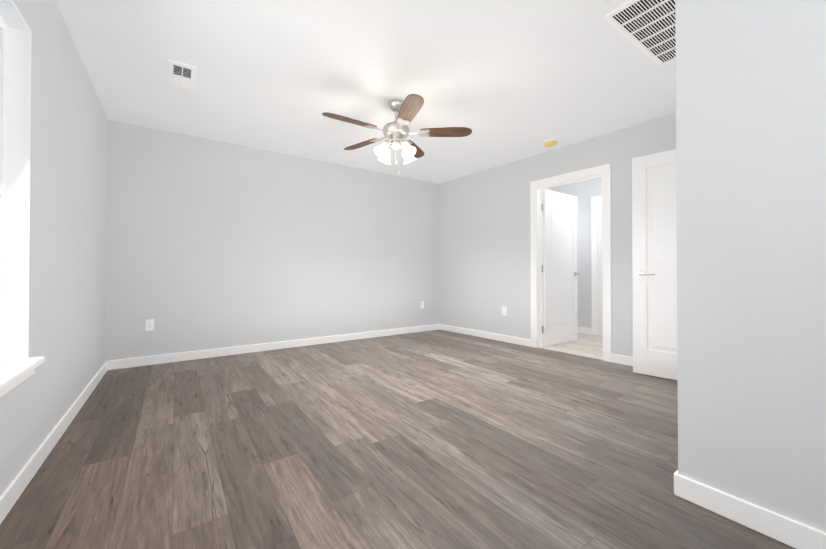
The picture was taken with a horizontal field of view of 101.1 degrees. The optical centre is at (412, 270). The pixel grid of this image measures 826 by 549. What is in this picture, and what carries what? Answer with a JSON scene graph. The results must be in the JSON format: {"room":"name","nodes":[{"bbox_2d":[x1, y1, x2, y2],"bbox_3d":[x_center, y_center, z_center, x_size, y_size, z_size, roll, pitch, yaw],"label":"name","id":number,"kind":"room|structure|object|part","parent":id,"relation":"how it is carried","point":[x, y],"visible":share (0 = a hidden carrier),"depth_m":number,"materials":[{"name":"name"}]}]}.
{"room":"empty bedroom","nodes":[
{"label":"empty bedroom","id":0,"kind":"room"},
{"bbox_2d":[0,0,107,495],"bbox_3d":[-1.330,-0.270,0.822,0.150,2.440,6.200,0,-1,-35],"label":"wall","id":1,"kind":"structure","parent":0,"point":[68,238],"depth_m":1.95,"materials":[{"name":"grey paint"}]},
{"bbox_2d":[0,0,31,363],"bbox_3d":[-1.458,-0.349,1.032,0.120,1.501,1.192,0,-1,-35],"label":"window","id":2,"kind":"structure","parent":1,"relation":"in","point":[18,163],"depth_m":1.52,"materials":[{"name":"white glass"}]},
{"bbox_2d":[0,369,34,396],"bbox_3d":[-1.402,0.451,1.064,0.016,0.042,1.230,0,-1,-35],"label":"apron","id":3,"kind":"object","parent":1,"relation":"attached to","point":[15,384],"visible":0.48,"depth_m":1.39,"materials":[{"name":"white paint"}]},
{"bbox_2d":[0,356,44,391],"bbox_3d":[-1.419,0.414,1.053,0.115,0.032,1.260,0,-1,-35],"label":"window sill","id":4,"kind":"structure","parent":1,"relation":"attached to","point":[12,372],"depth_m":1.39,"materials":[{"name":"white paint"}]},
{"bbox_2d":[0,361,107,523],"bbox_3d":[-1.263,0.904,0.859,0.013,0.092,5.960,0,-1,-35],"label":"baseboard","id":5,"kind":"structure","parent":1,"relation":"attached to","point":[14,490],"depth_m":1.68,"materials":[{"name":"white paint"}]},
{"bbox_2d":[106,120,438,360],"bbox_3d":[-0.437,-0.237,5.155,6.280,2.440,0.120,0,-1,-35],"label":"wall","id":6,"kind":"structure","parent":0,"point":[213,244],"depth_m":4.04,"materials":[{"name":"grey paint"}]},
{"bbox_2d":[145,319,153,330],"bbox_3d":[-2.701,0.560,3.487,0.070,0.114,0.009,0,-1,-35],"label":"electrical outlet","id":7,"kind":"object","parent":6,"relation":"attached to","point":[149,324],"visible":1,"depth_m":3.48,"materials":[{"name":"white plastic"}]},
{"bbox_2d":[108,324,438,369],"bbox_3d":[-1.258,0.932,4.491,4.157,0.092,0.013,0,-1,-35],"label":"baseboard","id":8,"kind":"structure","parent":6,"relation":"attached to","point":[153,360],"depth_m":4.03,"materials":[{"name":"white paint"}]},
{"bbox_2d":[56,0,675,183],"bbox_3d":[1.244,-1.526,2.631,6.430,0.100,6.200,0,-1,-35],"label":"ceiling","id":9,"kind":"structure","parent":0,"point":[506,81],"depth_m":2.55,"materials":[{"name":"white paint"}]},
{"bbox_2d":[168,59,195,89],"bbox_3d":[-1.750,-1.469,2.577,0.168,0.016,0.365,0,-1,-35],"label":"ceiling vent","id":10,"kind":"object","parent":9,"relation":"in","point":[182,75],"visible":1,"depth_m":2.56,"materials":[{"name":"white metal"}]},
{"bbox_2d":[322,94,471,174],"bbox_3d":[-0.193,-1.161,2.963,1.218,0.625,1.267,0,-1,-35],"label":"fan","id":11,"kind":"object","parent":9,"relation":"hanging from","point":[396,132],"visible":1,"depth_m":2.93,"materials":[{"name":"brown wood"}]},
{"bbox_2d":[543,139,556,146],"bbox_3d":[1.564,-1.444,3.873,0.152,0.046,0.152,0,-1,-35],"label":"smoke detector","id":12,"kind":"object","parent":9,"relation":"attached to","point":[550,143],"visible":0.96,"depth_m":3.83,"materials":[{"name":"yellow plastic"}]},
{"bbox_2d":[604,0,675,66],"bbox_3d":[1.553,-1.476,2.066,0.820,0.010,0.370,0,-1,-35],"label":"ceiling vent","id":13,"kind":"object","parent":9,"relation":"in","point":[647,27],"visible":0.54,"depth_m":2.05,"materials":[{"name":"white metal"}]},
{"bbox_2d":[0,329,795,548],"bbox_3d":[1.164,1.013,2.726,6.430,0.103,6.479,0,-1,-35],"label":"floor","id":14,"kind":"structure","parent":0,"point":[438,439],"depth_m":1.75,"materials":[{"name":"brown wood"}]},
{"bbox_2d":[439,113,675,356],"bbox_3d":[1.711,-0.244,4.195,0.120,2.440,3.930,0,-1,-38],"label":"wall","id":15,"kind":"structure","parent":0,"point":[484,251],"depth_m":4.56,"materials":[{"name":"grey paint"}]},
{"bbox_2d":[502,307,505,314],"bbox_3d":[1.250,0.559,4.665,0.009,0.114,0.070,0,-1,-38],"label":"electrical outlet","id":16,"kind":"object","parent":15,"relation":"attached to","point":[503,310],"visible":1,"depth_m":4.66,"materials":[{"name":"white plastic"}]},
{"bbox_2d":[439,324,632,365],"bbox_3d":[1.659,0.929,4.144,0.013,0.092,3.907,0,-1,-38],"label":"baseboard","id":17,"kind":"structure","parent":15,"relation":"attached to","point":[622,359],"depth_m":4.67,"materials":[{"name":"white paint"}]},
{"bbox_2d":[543,189,578,346],"bbox_3d":[1.987,-0.033,4.566,0.771,2.008,0.147,0,-1,-35],"label":"door","id":18,"kind":"structure","parent":15,"relation":"in","point":[560,286],"depth_m":4.52,"materials":[{"name":"white paint"}]},
{"bbox_3d":[2.225,0.050,4.731,0.190,0.056,0.147,0,-1,-35],"label":"handle","id":19,"kind":"part","parent":18,"relation":"part of","materials":[{"name":"silver metal"}]},
{"bbox_2d":[530,163,611,361],"bbox_3d":[1.854,-0.080,4.013,0.152,2.109,0.953,0,-1,-38],"label":"door frame","id":20,"kind":"structure","parent":15,"relation":"attached to","point":[605,170],"depth_m":4.08,"materials":[{"name":"white paint"}]},
{"bbox_2d":[632,149,677,379],"bbox_3d":[2.368,-0.053,2.894,0.217,2.022,0.870,0,-1,-35],"label":"door","id":21,"kind":"structure","parent":15,"relation":"in","point":[654,238],"depth_m":3.08,"materials":[{"name":"white paint"}]},
{"bbox_3d":[2.153,0.038,3.152,0.163,0.056,0.198,0,-1,-35],"label":"handle","id":22,"kind":"part","parent":21,"relation":"part of","materials":[{"name":"silver metal"}]},
{"bbox_2d":[553,177,601,328],"bbox_3d":[2.968,-0.238,5.040,0.374,2.440,4.170,0,-1,-35],"label":"wall","id":23,"kind":"structure","parent":0,"point":[584,191],"depth_m":5.31,"materials":[{"name":"grey paint"}]},
{"bbox_2d":[578,327,591,333],"bbox_3d":[2.530,0.940,5.475,0.053,0.092,0.669,0,-1,-35],"label":"baseboard","id":24,"kind":"structure","parent":23,"relation":"attached to","point":[585,330],"depth_m":5.24,"materials":[{"name":"white paint"}]},
{"bbox_2d":[591,195,601,334],"bbox_3d":[3.035,-0.074,4.844,0.016,2.109,0.950,0,-1,-38],"label":"door frame","id":25,"kind":"structure","parent":23,"relation":"attached to","point":[595,200],"depth_m":5.18,"materials":[{"name":"white paint"}]},
{"bbox_2d":[597,201,602,335],"bbox_3d":[3.018,-0.031,4.830,0.100,2.008,0.762,0,-1,-35],"label":"door","id":26,"kind":"structure","parent":23,"relation":"in","point":[599,276],"depth_m":5.09,"materials":[{"name":"white paint"}]},
{"bbox_2d":[675,0,825,532],"bbox_3d":[3.391,-0.263,1.688,3.980,2.440,2.210,0,-1,-35],"label":"wall","id":27,"kind":"structure","parent":0,"point":[751,196],"depth_m":1.26,"materials":[{"name":"grey paint"}]},
{"bbox_2d":[674,470,678,496],"bbox_3d":[1.978,0.913,2.048,2.113,0.092,0.013,0,-1,-35],"label":"baseboard","id":28,"kind":"structure","parent":27,"relation":"attached to","point":[676,476],"depth_m":1.44,"materials":[{"name":"white paint"}]},
{"bbox_2d":[679,474,825,548],"bbox_3d":[1.727,0.902,0.578,0.017,0.092,2.070,0,-1,-35],"label":"baseboard","id":29,"kind":"structure","parent":27,"relation":"attached to","point":[786,530],"depth_m":1.25,"materials":[{"name":"white paint"}]}
]}

